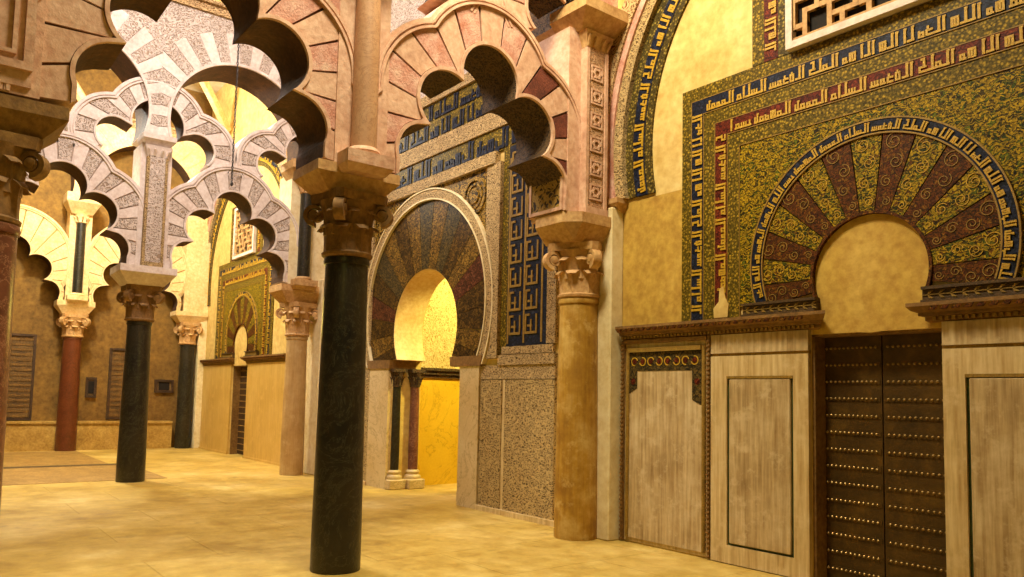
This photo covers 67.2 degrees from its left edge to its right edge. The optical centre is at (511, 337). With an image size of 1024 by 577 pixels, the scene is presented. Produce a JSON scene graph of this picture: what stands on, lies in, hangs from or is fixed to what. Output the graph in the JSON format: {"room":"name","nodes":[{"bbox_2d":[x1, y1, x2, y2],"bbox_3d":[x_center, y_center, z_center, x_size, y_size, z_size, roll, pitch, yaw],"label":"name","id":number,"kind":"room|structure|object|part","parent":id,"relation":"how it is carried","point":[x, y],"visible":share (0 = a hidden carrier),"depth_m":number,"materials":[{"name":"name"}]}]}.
{"room":"mosque","nodes":[
{"label":"mosque","id":0,"kind":"room"},
{"bbox_2d":[6,69,212,446],"bbox_3d":[-13.760,-2.411,19.665,11.240,10.500,0.750,5,-6,-38],"label":"wall","id":1,"kind":"structure","parent":0,"point":[34,311],"depth_m":20.90,"materials":[{"name":"beige paint"}]},
{"bbox_2d":[6,333,36,419],"bbox_3d":[-12.821,0.981,19.680,1.070,2.220,0.070,5,-6,-38],"label":"shutter","id":2,"kind":"object","parent":1,"relation":"attached to","point":[23,346],"visible":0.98,"depth_m":19.84,"materials":[{"name":"brown wood"}]},
{"bbox_2d":[85,377,96,397],"bbox_3d":[-11.360,1.335,20.809,0.260,0.550,0.070,5,-6,-38],"label":"framed picture","id":3,"kind":"object","parent":1,"relation":"attached to","point":[91,382],"visible":1,"depth_m":20.80,"materials":[{"name":"brown wood"}]},
{"bbox_2d":[106,348,124,418],"bbox_3d":[-10.721,1.267,21.316,0.800,1.950,0.070,5,-6,-38],"label":"shutter","id":4,"kind":"object","parent":1,"relation":"attached to","point":[117,355],"visible":0.38,"depth_m":21.17,"materials":[{"name":"brown wood"}]},
{"bbox_2d":[154,379,173,392],"bbox_3d":[-9.904,1.373,21.953,0.500,0.370,0.070,5,-6,-38],"label":"framed picture","id":5,"kind":"object","parent":1,"relation":"attached to","point":[160,386],"visible":1,"depth_m":21.93,"materials":[{"name":"brown wood"}]},
{"bbox_2d":[110,69,225,92],"bbox_3d":[-4.968,-8.366,9.451,11.740,0.200,28.200,5,-6,-38],"label":"ceiling","id":6,"kind":"structure","parent":0,"point":[216,86],"depth_m":22.57,"materials":[{"name":"paint"}]},
{"bbox_2d":[76,0,261,131],"bbox_3d":[-9.603,-6.900,17.558,7.801,1.715,7.207,5,-6,-38],"label":"ribs","id":7,"kind":"object","parent":6,"relation":"attached to","point":[206,87],"visible":0.05,"depth_m":20.53,"materials":[{"name":"paint"}]},
{"bbox_2d":[230,44,239,185],"bbox_3d":[-5.106,-5.343,14.387,0.048,5.119,0.050,5,-6,-38],"label":"lamp chain","id":8,"kind":"object","parent":6,"relation":"hanging from","point":[231,182],"visible":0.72,"depth_m":14.29,"materials":[{"name":"metal"}]},
{"bbox_2d":[0,447,787,576],"bbox_3d":[-3.970,2.437,10.108,15.500,0.206,29.000,5,-6,-38],"label":"floor","id":9,"kind":"structure","parent":0,"point":[212,514],"depth_m":9.11,"materials":[{"name":"stone"}]},
{"bbox_2d":[0,93,69,508],"bbox_3d":[-3.941,0.114,5.644,0.940,3.760,0.780,5,-6,-38],"label":"marble column","id":10,"kind":"structure","parent":9,"relation":"on","point":[27,126],"depth_m":5.68,"materials":[{"name":"brown stone"}]},
{"bbox_2d":[0,0,45,100],"bbox_3d":[-3.902,-2.909,5.909,0.540,2.270,0.652,5,-6,-38],"label":"pier","id":11,"kind":"object","parent":10,"relation":"on","point":[33,93],"visible":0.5,"depth_m":5.74,"materials":[{"name":"stone"}]},
{"bbox_2d":[0,0,37,88],"bbox_3d":[-3.693,-3.055,5.657,0.840,2.410,0.640,5,-6,-38],"label":"pilaster","id":12,"kind":"object","parent":11,"relation":"attached to","point":[17,17],"visible":1,"depth_m":5.64,"materials":[{"name":"stone"}]},
{"bbox_2d":[3,463,115,468],"bbox_3d":[-11.138,2.533,14.748,6.950,0.008,0.350,5,-6,-38],"label":"floor strip","id":13,"kind":"object","parent":9,"relation":"on","point":[112,463],"depth_m":16.00,"materials":[{"name":"beige stone"}]},
{"bbox_2d":[54,299,95,450],"bbox_3d":[-11.576,0.987,20.195,0.880,3.900,0.732,5,-6,-38],"label":"marble column","id":14,"kind":"structure","parent":9,"relation":"on","point":[73,318],"depth_m":20.03,"materials":[{"name":"stone"}]},
{"bbox_2d":[18,204,71,299],"bbox_3d":[-12.672,-2.164,19.565,2.660,2.460,0.528,5,-6,-38],"label":"arch","id":15,"kind":"object","parent":14,"relation":"on","point":[44,238],"visible":0.86,"depth_m":19.88,"materials":[{"name":"stone"}]},
{"bbox_2d":[63,212,92,299],"bbox_3d":[-11.557,-2.299,20.512,0.520,2.940,0.592,5,-6,-38],"label":"pier","id":16,"kind":"object","parent":14,"relation":"on","point":[71,224],"visible":0.21,"depth_m":20.24,"materials":[{"name":"stone"}]},
{"bbox_2d":[63,191,100,302],"bbox_3d":[-11.368,-2.338,20.275,0.800,2.850,0.640,5,-6,-38],"label":"colonnette","id":17,"kind":"object","parent":14,"relation":"on","point":[82,209],"visible":0.99,"depth_m":20.14,"materials":[{"name":"stone"}]},
{"bbox_2d":[96,118,205,182],"bbox_3d":[-10.159,-4.780,21.715,3.360,2.390,0.680,5,-6,-38],"label":"arch","id":18,"kind":"object","parent":17,"relation":"on","point":[188,157],"visible":0.23,"depth_m":21.88,"materials":[{"name":"paint"}]},
{"bbox_2d":[70,105,79,192],"bbox_3d":[-12.639,-4.981,19.775,2.950,2.390,0.680,5,-6,-38],"label":"arch","id":19,"kind":"object","parent":18,"relation":"attached to","point":[74,185],"visible":0.06,"depth_m":20.34,"materials":[{"name":"stone"}]},
{"bbox_3d":[-9.984,-5.863,21.605,3.360,0.240,0.190,5,-6,-38],"label":"cornice","id":20,"kind":"part","parent":18,"relation":"part of","materials":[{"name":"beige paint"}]},
{"bbox_2d":[4,421,172,451],"bbox_3d":[-13.811,2.394,18.627,10.500,0.760,0.370,5,-6,-38],"label":"plinth","id":21,"kind":"object","parent":9,"relation":"on","point":[20,436],"visible":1,"depth_m":20.38,"materials":[{"name":"stone"}]},
{"bbox_2d":[110,263,177,482],"bbox_3d":[-6.725,0.649,13.848,0.940,3.820,0.871,5,-6,-38],"label":"marble column","id":22,"kind":"structure","parent":9,"relation":"on","point":[141,286],"depth_m":13.74,"materials":[{"name":"brown stone"}]},
{"bbox_2d":[25,131,143,263],"bbox_3d":[-7.778,-2.404,13.252,3.194,2.191,0.688,5,-6,-38],"label":"arch","id":23,"kind":"object","parent":22,"relation":"on","point":[98,179],"visible":0.7,"depth_m":13.47,"materials":[{"name":"white stone"}]},
{"bbox_3d":[-7.590,-2.418,13.012,3.194,2.191,0.078,5,-6,-38],"label":"scalloped moulding","id":24,"kind":"part","parent":23,"relation":"part of","materials":[{"name":"white stone"}]},
{"bbox_2d":[132,142,172,267],"bbox_3d":[-6.644,-2.342,14.138,0.520,2.270,0.652,5,-6,-38],"label":"pier","id":25,"kind":"object","parent":22,"relation":"on","point":[139,155],"visible":0.29,"depth_m":13.84,"materials":[{"name":"white stone"}]},
{"bbox_2d":[137,131,176,266],"bbox_3d":[-6.479,-2.449,13.938,0.560,2.380,0.500,5,-6,-38],"label":"pilaster","id":26,"kind":"object","parent":22,"relation":"on","point":[157,147],"visible":0.98,"depth_m":13.81,"materials":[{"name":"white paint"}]},
{"bbox_2d":[110,10,164,146],"bbox_3d":[-7.812,-5.135,13.563,2.900,2.820,1.090,5,-6,-38],"label":"arch","id":27,"kind":"object","parent":26,"relation":"on","point":[141,56],"visible":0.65,"depth_m":13.95,"materials":[{"name":"white stone"}]},
{"bbox_2d":[170,310,207,448],"bbox_3d":[-9.303,1.193,21.984,0.880,3.860,0.671,5,-6,-38],"label":"marble column","id":28,"kind":"structure","parent":9,"relation":"on","point":[188,324],"depth_m":21.83,"materials":[{"name":"stone"}]},
{"bbox_2d":[85,227,187,310],"bbox_3d":[-10.392,-1.979,21.348,2.660,2.460,0.528,5,-6,-38],"label":"arch","id":29,"kind":"object","parent":28,"relation":"on","point":[104,252],"visible":0.56,"depth_m":20.74,"materials":[{"name":"stone"}]},
{"bbox_2d":[180,216,210,312],"bbox_3d":[-9.183,-2.105,22.368,0.680,2.940,0.592,5,-6,-38],"label":"pier","id":30,"kind":"object","parent":28,"relation":"on","point":[197,252],"visible":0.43,"depth_m":22.11,"materials":[{"name":"stone"}]},
{"bbox_2d":[269,283,318,475],"bbox_3d":[-4.391,0.844,15.610,0.920,3.800,0.829,5,-6,-38],"label":"marble column","id":31,"kind":"structure","parent":9,"relation":"on","point":[298,304],"depth_m":15.44,"materials":[{"name":"stone"}]},
{"bbox_2d":[166,164,298,284],"bbox_3d":[-5.538,-2.222,15.004,3.194,2.191,0.688,5,-6,-38],"label":"arch","id":32,"kind":"object","parent":31,"relation":"on","point":[257,206],"visible":0.81,"depth_m":14.97,"materials":[{"name":"white stone"}]},
{"bbox_2d":[64,77,236,174],"bbox_3d":[-6.573,-3.954,14.215,2.860,1.581,0.528,5,-6,-38],"label":"arch","id":33,"kind":"object","parent":32,"relation":"on","point":[116,108],"visible":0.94,"depth_m":13.93,"materials":[{"name":"white stone"}]},
{"bbox_3d":[-5.349,-2.236,14.765,3.194,2.191,0.078,5,-6,-38],"label":"scalloped moulding","id":34,"kind":"part","parent":32,"relation":"part of","materials":[{"name":"white stone"}]},
{"bbox_2d":[235,118,297,177],"bbox_3d":[-4.903,-3.818,15.522,1.430,1.581,0.528,5,-6,-38],"label":"arch","id":35,"kind":"object","parent":32,"relation":"on","point":[271,143],"visible":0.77,"depth_m":15.25,"materials":[{"name":"white stone"}]},
{"bbox_2d":[281,158,317,290],"bbox_3d":[-4.204,-2.240,15.627,0.840,2.540,0.640,5,-6,-38],"label":"colonnette","id":36,"kind":"object","parent":31,"relation":"on","point":[302,281],"visible":0.52,"depth_m":15.46,"materials":[{"name":"stone"}]},
{"bbox_2d":[158,0,297,161],"bbox_3d":[-5.328,-4.932,15.506,3.420,2.820,1.090,5,-6,-38],"label":"arch","id":37,"kind":"object","parent":36,"relation":"on","point":[198,47],"visible":0.5,"depth_m":14.64,"materials":[{"name":"white stone"}]},
{"bbox_3d":[-5.022,-6.239,15.251,3.420,0.240,0.190,5,-6,-38],"label":"cornice","id":38,"kind":"part","parent":37,"relation":"part of","materials":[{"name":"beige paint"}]},
{"bbox_2d":[279,178,324,286],"bbox_3d":[-4.302,-2.151,15.970,0.880,2.270,0.652,5,-6,-38],"label":"pier","id":39,"kind":"object","parent":31,"relation":"on","point":[289,194],"visible":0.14,"depth_m":15.64,"materials":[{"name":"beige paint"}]},
{"bbox_2d":[293,158,399,574],"bbox_3d":[-1.617,0.276,7.373,0.860,3.800,0.728,5,-6,-38],"label":"marble column","id":40,"kind":"structure","parent":9,"relation":"on","point":[350,204],"depth_m":7.21,"materials":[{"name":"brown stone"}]},
{"bbox_2d":[0,0,353,169],"bbox_3d":[-2.710,-2.751,6.841,3.124,2.127,0.688,5,-6,-38],"label":"arch","id":41,"kind":"object","parent":40,"relation":"on","point":[300,37],"visible":0.68,"depth_m":7.07,"materials":[{"name":"stone"}]},
{"bbox_3d":[-2.521,-2.765,6.601,3.124,2.127,0.078,5,-6,-38],"label":"scalloped moulding","id":42,"kind":"part","parent":41,"relation":"part of","materials":[{"name":"stone"}]},
{"bbox_2d":[331,0,391,161],"bbox_3d":[-1.622,-2.724,7.692,0.540,2.270,0.652,5,-6,-38],"label":"pier","id":43,"kind":"object","parent":40,"relation":"on","point":[347,8],"visible":0.11,"depth_m":7.33,"materials":[{"name":"stone"}]},
{"bbox_2d":[337,0,394,179],"bbox_3d":[-1.415,-2.804,7.435,0.840,2.540,0.640,5,-6,-38],"label":"colonnette","id":44,"kind":"object","parent":40,"relation":"on","point":[362,158],"visible":1,"depth_m":7.27,"materials":[{"name":"stone"}]},
{"bbox_2d":[417,0,480,15],"bbox_3d":[-1.551,-4.336,7.769,2.860,1.581,0.528,5,-6,-38],"label":"arch","id":45,"kind":"object","parent":44,"relation":"on","point":[428,6],"visible":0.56,"depth_m":8.34,"materials":[{"name":"stone"}]},
{"bbox_3d":[-1.412,-4.347,7.593,2.860,1.581,0.078,5,-6,-38],"label":"scalloped moulding","id":46,"kind":"part","parent":45,"relation":"part of","materials":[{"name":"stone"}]},
{"bbox_2d":[385,368,407,489],"bbox_3d":[-2.062,1.594,13.595,0.330,2.100,0.340,5,-6,-38],"label":"column","id":47,"kind":"structure","parent":9,"relation":"on","point":[394,481],"depth_m":13.52,"materials":[{"name":"stone"}]},
{"bbox_2d":[403,369,425,488],"bbox_3d":[-1.752,1.612,13.749,0.330,2.100,0.340,5,-6,-38],"label":"column","id":48,"kind":"structure","parent":9,"relation":"on","point":[412,476],"depth_m":13.67,"materials":[{"name":"stone"}]},
{"bbox_2d":[535,211,610,540],"bbox_3d":[0.798,0.469,9.340,1.000,3.820,0.942,5,-6,-38],"label":"marble column","id":49,"kind":"structure","parent":9,"relation":"on","point":[574,240],"depth_m":9.12,"materials":[{"name":"stone"}]},
{"bbox_2d":[379,0,580,219],"bbox_3d":[-0.429,-2.602,8.627,3.290,2.200,0.688,5,-6,-38],"label":"arch","id":50,"kind":"object","parent":49,"relation":"on","point":[429,55],"visible":0.78,"depth_m":8.62,"materials":[{"name":"stone"}]},
{"bbox_3d":[-0.241,-2.616,8.387,3.290,2.200,0.078,5,-6,-38],"label":"scalloped moulding","id":51,"kind":"part","parent":50,"relation":"part of","materials":[{"name":"stone"}]},
{"bbox_3d":[0.421,-1.733,9.250,0.045,0.420,0.520,5,-6,-38],"label":"jamb panel","id":52,"kind":"part","parent":50,"relation":"part of","materials":[{"name":"gold metal"}]},
{"bbox_2d":[531,26,609,223],"bbox_3d":[0.779,-2.528,9.571,0.810,2.270,0.652,5,-6,-38],"label":"pier","id":53,"kind":"object","parent":49,"relation":"on","point":[562,50],"visible":0.29,"depth_m":9.16,"materials":[{"name":"stone"}]},
{"bbox_2d":[550,0,627,216],"bbox_3d":[0.961,-2.691,9.298,0.840,2.480,0.640,5,-6,-38],"label":"pilaster","id":54,"kind":"object","parent":49,"relation":"on","point":[598,23],"visible":0.98,"depth_m":9.19,"materials":[{"name":"stone"}]},
{"bbox_2d":[495,0,565,30],"bbox_3d":[0.261,-4.189,9.187,1.430,1.581,0.528,5,-6,-38],"label":"arch","id":55,"kind":"object","parent":54,"relation":"attached to","point":[521,8],"visible":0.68,"depth_m":8.81,"materials":[{"name":"stone"}]},
{"bbox_3d":[0.400,-4.199,9.010,1.430,1.581,0.078,5,-6,-38],"label":"scalloped moulding","id":56,"kind":"part","parent":55,"relation":"part of","materials":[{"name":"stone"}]},
{"bbox_2d":[530,0,617,42],"bbox_3d":[-0.291,-5.313,9.073,3.460,2.820,1.090,5,-6,-38],"label":"arch","id":57,"kind":"object","parent":54,"relation":"on","point":[543,30],"visible":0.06,"depth_m":9.82,"materials":[{"name":"stone"}]},
{"bbox_3d":[0.991,-1.728,9.159,0.191,0.191,0.026,5,-6,-38],"label":"rosette panel","id":58,"kind":"part","parent":54,"relation":"part of","materials":[{"name":"stone"}]},
{"bbox_3d":[1.004,-2.306,9.203,0.191,0.191,0.026,5,-6,-38],"label":"rosette panel","id":59,"kind":"part","parent":54,"relation":"part of","materials":[{"name":"stone"}]},
{"bbox_3d":[0.998,-2.017,9.181,0.191,0.191,0.026,5,-6,-38],"label":"rosette panel","id":60,"kind":"part","parent":54,"relation":"part of","materials":[{"name":"stone"}]},
{"bbox_3d":[1.010,-2.595,9.225,0.191,0.191,0.026,5,-6,-38],"label":"rosette panel","id":61,"kind":"part","parent":54,"relation":"part of","materials":[{"name":"stone"}]},
{"bbox_3d":[1.023,-3.173,9.269,0.191,0.191,0.026,5,-6,-38],"label":"rosette panel","id":62,"kind":"part","parent":54,"relation":"part of","materials":[{"name":"stone"}]},
{"bbox_3d":[1.016,-2.884,9.247,0.191,0.191,0.026,5,-6,-38],"label":"rosette panel","id":63,"kind":"part","parent":54,"relation":"part of","materials":[{"name":"stone"}]},
{"bbox_2d":[205,0,999,576],"bbox_3d":[-0.576,-2.675,12.444,0.585,10.500,28.000,5,-6,-38],"label":"wall","id":64,"kind":"structure","parent":0,"point":[873,265],"depth_m":8.70,"materials":[{"name":"beige paint"}]},
{"bbox_2d":[190,318,207,447],"bbox_3d":[-9.064,1.174,22.257,0.210,3.950,0.550,5,-6,-38],"label":"pier","id":65,"kind":"object","parent":64,"relation":"attached to","point":[200,348],"visible":0.66,"depth_m":22.04,"materials":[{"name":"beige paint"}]},
{"bbox_2d":[198,364,232,453],"bbox_3d":[-8.121,1.911,21.089,0.070,2.345,2.380,5,-6,-38],"label":"panel","id":66,"kind":"object","parent":64,"relation":"attached to","point":[217,379],"visible":1,"depth_m":20.95,"materials":[{"name":"yellow wood"}]},
{"bbox_2d":[200,358,233,365],"bbox_3d":[-8.064,0.654,21.074,0.160,0.160,2.690,5,-6,-38],"label":"crown molding","id":67,"kind":"structure","parent":64,"relation":"attached to","point":[221,361],"depth_m":20.92,"materials":[{"name":"brown wood"}]},
{"bbox_2d":[230,365,247,454],"bbox_3d":[-6.850,1.851,19.787,0.280,2.320,1.200,5,-6,-38],"label":"door","id":68,"kind":"structure","parent":64,"relation":"in","point":[240,372],"depth_m":20.16,"materials":[{"name":"brown wood"}]},
{"bbox_2d":[214,251,273,358],"bbox_3d":[-6.974,-0.806,19.872,0.110,2.615,4.240,5,-6,-38],"label":"mosaic panel","id":69,"kind":"structure","parent":64,"relation":"in","point":[244,298],"depth_m":19.73,"materials":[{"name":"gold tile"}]},
{"bbox_3d":[-7.547,0.469,20.473,0.110,0.140,0.810,5,-6,-38],"label":"springer moulding","id":70,"kind":"part","parent":69,"relation":"part of","materials":[{"name":"brown stone"}]},
{"bbox_3d":[-6.454,0.387,19.083,0.110,0.140,0.810,5,-6,-38],"label":"springer moulding","id":71,"kind":"part","parent":69,"relation":"part of","materials":[{"name":"brown stone"}]},
{"bbox_2d":[232,208,256,259],"bbox_3d":[-6.926,-2.801,20.027,0.100,1.370,1.540,5,-6,-38],"label":"window","id":72,"kind":"structure","parent":64,"relation":"in","point":[244,235],"depth_m":20.11,"materials":[{"name":"white stone"}]},
{"bbox_2d":[230,207,262,261],"bbox_3d":[-6.900,-2.847,20.050,0.037,1.475,2.400,5,-6,-38],"label":"mosaic border","id":73,"kind":"object","parent":64,"relation":"attached to","point":[259,238],"visible":0.29,"depth_m":20.03,"materials":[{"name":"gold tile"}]},
{"bbox_2d":[207,129,286,305],"bbox_3d":[-6.943,-3.109,20.007,0.190,4.440,7.500,5,-6,-38],"label":"arch","id":74,"kind":"object","parent":64,"relation":"attached to","point":[214,221],"visible":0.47,"depth_m":21.95,"materials":[{"name":"gold stone"}]},
{"bbox_2d":[240,353,285,362],"bbox_3d":[-5.896,0.491,18.319,0.160,0.160,2.890,5,-6,-38],"label":"crown molding","id":75,"kind":"structure","parent":64,"relation":"attached to","point":[271,357],"depth_m":18.18,"materials":[{"name":"brown stone"}]},
{"bbox_2d":[242,361,284,465],"bbox_3d":[-5.838,1.739,18.188,0.070,2.345,2.530,5,-6,-38],"label":"panel","id":76,"kind":"object","parent":64,"relation":"attached to","point":[265,380],"visible":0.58,"depth_m":18.15,"materials":[{"name":"yellow wood"}]},
{"bbox_2d":[303,279,323,474],"bbox_3d":[-4.066,0.798,15.906,0.210,3.950,0.830,5,-6,-38],"label":"pier","id":77,"kind":"object","parent":64,"relation":"attached to","point":[315,329],"visible":0.29,"depth_m":15.70,"materials":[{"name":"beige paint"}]},
{"bbox_2d":[418,279,459,484],"bbox_3d":[0.340,0.038,14.215,3.380,5.400,3.100,5,-6,-38],"label":"wall","id":78,"kind":"structure","parent":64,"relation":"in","point":[439,397],"depth_m":14.41,"materials":[{"name":"yellow paint"}]},
{"bbox_2d":[421,367,459,378],"bbox_3d":[0.209,0.667,14.074,3.080,0.180,2.500,5,-6,-38],"label":"crown molding","id":79,"kind":"structure","parent":64,"relation":"attached to","point":[430,372],"depth_m":14.36,"materials":[{"name":"brown stone"}]},
{"bbox_2d":[363,0,558,526],"bbox_3d":[-1.240,-2.582,13.190,0.660,10.400,7.200,5,-6,-38],"label":"facade","id":80,"kind":"object","parent":64,"relation":"attached to","point":[460,215],"visible":0.57,"depth_m":11.65,"materials":[{"name":"beige stone"}]},
{"bbox_3d":[0.235,-1.350,10.775,0.034,2.920,0.900,5,-6,-38],"label":"blue panel","id":81,"kind":"part","parent":80,"relation":"part of","materials":[{"name":"tile"}]},
{"bbox_2d":[597,207,622,540],"bbox_3d":[0.975,0.420,9.501,0.210,3.950,0.850,5,-6,-38],"label":"pilaster","id":82,"kind":"object","parent":64,"relation":"attached to","point":[610,286],"visible":0.43,"depth_m":9.16,"materials":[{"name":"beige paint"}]},
{"bbox_2d":[607,0,688,213],"bbox_3d":[3.217,-3.748,7.085,0.190,4.190,7.000,5,-6,-38],"label":"arch","id":83,"kind":"object","parent":64,"relation":"attached to","point":[638,55],"visible":0.95,"depth_m":9.26,"materials":[{"name":"multicoloured stone"}]},
{"bbox_2d":[619,336,711,557],"bbox_3d":[1.696,1.163,8.623,0.062,2.325,1.291,5,-6,-38],"label":"panel","id":84,"kind":"object","parent":64,"relation":"attached to","point":[665,489],"visible":1,"depth_m":8.59,"materials":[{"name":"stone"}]},
{"bbox_2d":[615,310,824,340],"bbox_3d":[2.107,-0.110,8.149,0.160,0.160,2.660,5,-6,-38],"label":"crown molding","id":85,"kind":"structure","parent":64,"relation":"attached to","point":[808,320],"depth_m":7.96,"materials":[{"name":"brown wood"}]},
{"bbox_2d":[710,330,812,576],"bbox_3d":[2.449,1.112,7.670,0.056,2.335,1.120,5,-6,-38],"label":"panel","id":86,"kind":"object","parent":64,"relation":"attached to","point":[761,511],"visible":1,"depth_m":7.60,"materials":[{"name":"wood"}]},
{"bbox_2d":[752,0,789,66],"bbox_3d":[3.262,-3.610,7.138,0.037,1.475,2.400,5,-6,-38],"label":"mosaic border","id":87,"kind":"object","parent":64,"relation":"attached to","point":[768,16],"visible":1,"depth_m":7.90,"materials":[{"name":"multicoloured tile"}]},
{"bbox_2d":[682,0,1023,320],"bbox_3d":[3.189,-1.569,6.959,0.110,2.615,4.240,5,-6,-38],"label":"mosaic","id":88,"kind":"structure","parent":64,"relation":"in","point":[915,115],"depth_m":7.03,"materials":[{"name":"multicoloured tile"}]},
{"bbox_3d":[2.615,-0.294,7.560,0.110,0.140,0.810,5,-6,-38],"label":"springer moulding","id":89,"kind":"part","parent":88,"relation":"part of","materials":[{"name":"brown stone"}]},
{"bbox_3d":[3.709,-0.377,6.170,0.110,0.140,0.810,5,-6,-38],"label":"springer moulding","id":90,"kind":"part","parent":88,"relation":"part of","materials":[{"name":"brown stone"}]},
{"bbox_2d":[785,0,931,52],"bbox_3d":[3.236,-3.565,7.114,0.100,1.370,1.540,5,-6,-38],"label":"window","id":91,"kind":"structure","parent":64,"relation":"in","point":[808,23],"depth_m":7.32,"materials":[{"name":"white wood"}]},
{"bbox_2d":[812,328,946,576],"bbox_3d":[3.313,1.088,6.874,0.280,2.320,1.200,5,-6,-38],"label":"door","id":92,"kind":"structure","parent":64,"relation":"in","point":[879,470],"depth_m":6.95,"materials":[{"name":"brown wood"}]},
{"bbox_2d":[905,294,1023,322],"bbox_3d":[4.251,-0.271,5.425,0.160,0.160,2.840,5,-6,-38],"label":"crown molding","id":93,"kind":"structure","parent":64,"relation":"attached to","point":[1008,306],"depth_m":6.14,"materials":[{"name":"brown wood"}]},
{"bbox_2d":[941,317,1023,576],"bbox_3d":[4.061,0.991,5.622,0.056,2.335,1.700,5,-6,-38],"label":"panel","id":94,"kind":"object","parent":64,"relation":"attached to","point":[983,359],"visible":1,"depth_m":6.05,"materials":[{"name":"wood"}]}
]}

